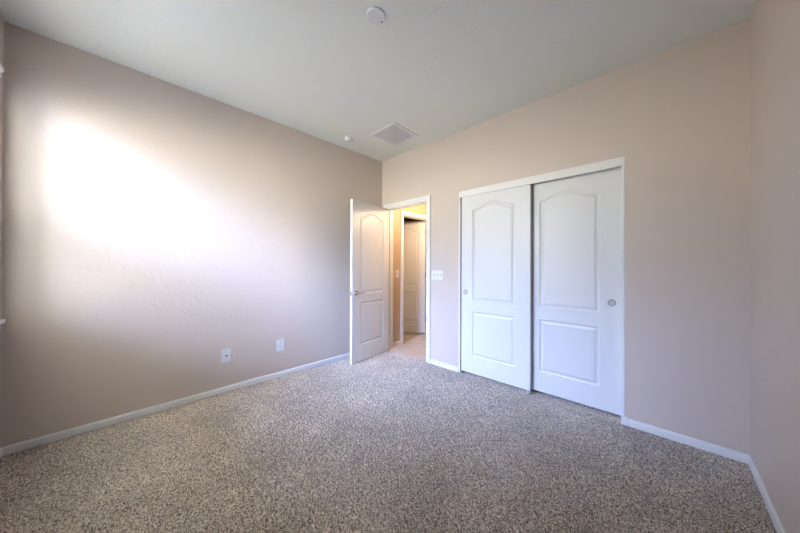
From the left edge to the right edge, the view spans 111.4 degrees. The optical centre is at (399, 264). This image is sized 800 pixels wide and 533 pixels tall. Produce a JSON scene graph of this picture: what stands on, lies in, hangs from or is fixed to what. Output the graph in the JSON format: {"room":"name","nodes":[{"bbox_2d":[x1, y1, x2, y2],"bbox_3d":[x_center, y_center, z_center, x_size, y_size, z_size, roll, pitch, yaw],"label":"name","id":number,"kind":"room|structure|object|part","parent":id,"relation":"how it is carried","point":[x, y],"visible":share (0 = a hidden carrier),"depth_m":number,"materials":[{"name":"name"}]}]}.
{"room":"empty bedroom","nodes":[
{"label":"empty bedroom","id":0,"kind":"room"},
{"bbox_2d":[0,13,3,370],"bbox_3d":[-1.353,-0.140,0.496,3.380,2.810,0.140,0,0,44],"label":"wall","id":1,"kind":"structure","parent":0,"point":[1,17],"depth_m":1.71,"materials":[{"name":"beige paint"}]},
{"bbox_2d":[0,63,3,77],"bbox_3d":[-1.891,-0.442,1.097,1.514,1.544,0.081,0,0,44],"label":"window blind","id":2,"kind":"object","parent":1,"relation":"attached to","point":[1,66],"visible":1,"depth_m":1.64,"materials":[{"name":"white plastic"}]},
{"bbox_2d":[0,21,381,446],"bbox_3d":[-1.482,-0.129,2.869,0.115,2.810,3.363,0,0,44],"label":"wall","id":3,"kind":"structure","parent":0,"point":[153,228],"depth_m":2.22,"materials":[{"name":"beige paint"}]},
{"bbox_2d":[0,353,349,455],"bbox_3d":[-1.392,1.189,2.869,0.012,0.054,3.223,0,0,44],"label":"baseboard","id":4,"kind":"structure","parent":3,"relation":"attached to","point":[13,448],"depth_m":2.19,"materials":[{"name":"white paint"}]},
{"bbox_2d":[221,348,230,362],"bbox_3d":[-1.652,0.868,2.599,0.015,0.129,0.081,0,0,44],"label":"plate","id":5,"kind":"object","parent":3,"relation":"attached to","point":[226,353],"visible":1,"depth_m":2.60,"materials":[{"name":"white plastic"}]},
{"bbox_2d":[277,338,283,350],"bbox_3d":[-1.300,0.873,2.967,0.008,0.129,0.081,0,0,44],"label":"electrical outlet","id":6,"kind":"object","parent":3,"relation":"attached to","point":[280,342],"visible":1,"depth_m":2.97,"materials":[{"name":"white plastic"}]},
{"bbox_2d":[0,0,754,161],"bbox_3d":[-0.224,-1.585,1.658,3.610,0.100,3.363,0,0,44],"label":"ceiling","id":7,"kind":"structure","parent":0,"point":[434,69],"depth_m":1.91,"materials":[{"name":"white paint"}]},
{"bbox_2d":[344,136,353,142],"bbox_3d":[-0.618,-1.506,3.299,0.116,0.044,0.116,0,0,44],"label":"smoke detector","id":8,"kind":"object","parent":7,"relation":"attached to","point":[349,139],"visible":1,"depth_m":3.27,"materials":[{"name":"white plastic"}]},
{"bbox_2d":[366,7,384,24],"bbox_3d":[-0.149,-1.528,1.681,0.117,0.015,0.117,0,0,44],"label":"disc","id":9,"kind":"object","parent":7,"relation":"attached to","point":[375,15],"visible":1,"depth_m":1.67,"materials":[{"name":"white plastic"}]},
{"bbox_2d":[371,122,418,145],"bbox_3d":[-0.061,-1.520,3.208,0.393,0.014,0.416,0,0,44],"label":"ceiling vent","id":10,"kind":"object","parent":7,"relation":"in","point":[394,134],"visible":1,"depth_m":3.19,"materials":[{"name":"white plastic"}]},
{"bbox_2d":[0,332,776,532],"bbox_3d":[-0.246,1.263,3.493,5.974,0.082,5.719,0,0,44],"label":"floor","id":11,"kind":"structure","parent":0,"point":[387,441],"depth_m":1.63,"materials":[{"name":"carpet"}]},
{"bbox_2d":[393,204,426,341],"bbox_3d":[0.326,-0.114,4.649,0.115,2.810,1.480,0,0,44],"label":"wall","id":12,"kind":"structure","parent":0,"point":[420,209],"depth_m":4.19,"materials":[{"name":"beige paint"}]},
{"bbox_2d":[393,341,400,345],"bbox_3d":[-0.072,1.204,4.147,0.012,0.054,0.222,0,0,44],"label":"baseboard","id":13,"kind":"structure","parent":12,"relation":"attached to","point":[397,342],"depth_m":4.17,"materials":[{"name":"white paint"}]},
{"bbox_2d":[400,210,425,343],"bbox_3d":[0.257,0.196,4.578,0.145,2.077,0.844,0,0,44],"label":"door frame","id":14,"kind":"structure","parent":12,"relation":"attached to","point":[406,214],"depth_m":4.25,"materials":[{"name":"white paint"}]},
{"bbox_3d":[0.030,0.224,4.251,0.015,2.017,0.060,0,0,44],"label":"casing","id":15,"kind":"part","parent":14,"relation":"part of","materials":[{"name":"white paint"}]},
{"bbox_3d":[0.307,-0.812,4.537,0.015,0.060,0.844,0,0,44],"label":"head casing","id":16,"kind":"part","parent":14,"relation":"part of","materials":[{"name":"white paint"}]},
{"bbox_2d":[403,221,425,332],"bbox_3d":[0.108,0.221,4.902,0.718,1.985,0.152,0,0,7],"label":"door","id":17,"kind":"structure","parent":14,"relation":"in","point":[414,318],"depth_m":4.87,"materials":[{"name":"white paint"}]},
{"bbox_2d":[382,17,750,455],"bbox_3d":[0.923,-0.111,4.686,6.190,2.810,2.596,0,0,44],"label":"wall","id":18,"kind":"structure","parent":0,"point":[678,116],"depth_m":1.95,"materials":[{"name":"beige paint"}]},
{"bbox_2d":[350,199,388,364],"bbox_3d":[-0.385,0.211,3.633,0.152,2.018,0.758,0,0,35],"label":"door","id":19,"kind":"structure","parent":18,"relation":"in","point":[369,223],"depth_m":3.57,"materials":[{"name":"white paint"}]},
{"bbox_2d":[384,195,430,362],"bbox_3d":[0.114,0.179,3.740,0.854,2.095,0.145,0,0,44],"label":"door frame","id":20,"kind":"structure","parent":18,"relation":"attached to","point":[422,200],"depth_m":3.57,"materials":[{"name":"white paint"}]},
{"bbox_3d":[0.073,-0.839,3.699,0.778,0.060,0.015,0,0,44],"label":"head casing","id":21,"kind":"part","parent":20,"relation":"part of","materials":[{"name":"white paint"}]},
{"bbox_3d":[0.353,0.178,3.417,0.060,2.095,0.015,0,0,44],"label":"casing","id":22,"kind":"part","parent":20,"relation":"part of","materials":[{"name":"white paint"}]},
{"bbox_2d":[432,270,442,279],"bbox_3d":[0.451,0.127,3.322,0.165,0.116,0.017,0,0,44],"label":"light switch","id":23,"kind":"object","parent":18,"relation":"attached to","point":[436,274],"visible":1,"depth_m":3.32,"materials":[{"name":"white plastic"}]},
{"bbox_2d":[430,359,457,371],"bbox_3d":[0.518,1.198,3.251,0.401,0.054,0.012,0,0,44],"label":"baseboard","id":24,"kind":"structure","parent":18,"relation":"attached to","point":[434,362],"depth_m":3.24,"materials":[{"name":"white paint"}]},
{"bbox_2d":[461,184,531,390],"bbox_3d":[0.978,0.208,2.858,0.744,1.978,0.039,0,0,44],"label":"door","id":25,"kind":"structure","parent":18,"relation":"in","point":[496,225],"depth_m":2.81,"materials":[{"name":"white paint"}]},
{"bbox_2d":[459,156,624,415],"bbox_3d":[1.237,0.197,2.644,1.466,2.056,0.121,0,0,44],"label":"closet frame","id":26,"kind":"object","parent":18,"relation":"attached to","point":[616,162],"visible":0.85,"depth_m":2.29,"materials":[{"name":"white paint"}]},
{"bbox_2d":[531,167,620,415],"bbox_3d":[1.500,0.208,2.432,0.744,1.978,0.039,0,0,44],"label":"door","id":27,"kind":"structure","parent":18,"relation":"in","point":[576,220],"depth_m":2.37,"materials":[{"name":"white paint"}]},
{"bbox_2d":[621,416,627,425],"bbox_3d":[1.715,1.193,2.085,0.041,0.062,0.013,0,0,44],"label":"trim","id":28,"kind":"structure","parent":18,"relation":"attached to","point":[624,420],"depth_m":2.08,"materials":[{"name":"white paint"}]},
{"bbox_2d":[628,419,750,463],"bbox_3d":[1.938,1.196,1.869,0.578,0.054,0.012,0,0,44],"label":"baseboard","id":29,"kind":"structure","parent":18,"relation":"attached to","point":[722,451],"depth_m":1.84,"materials":[{"name":"white paint"}]},
{"bbox_2d":[750,0,799,532],"bbox_3d":[1.023,-0.132,0.433,0.115,2.810,3.363,0,0,44],"label":"wall","id":30,"kind":"structure","parent":0,"point":[774,24],"depth_m":1.27,"materials":[{"name":"beige paint"}]},
{"bbox_2d":[748,456,785,532],"bbox_3d":[1.018,1.186,0.516,0.012,0.054,3.211,0,0,44],"label":"baseboard","id":31,"kind":"structure","parent":30,"relation":"attached to","point":[769,505],"depth_m":1.38,"materials":[{"name":"white paint"}]}
]}

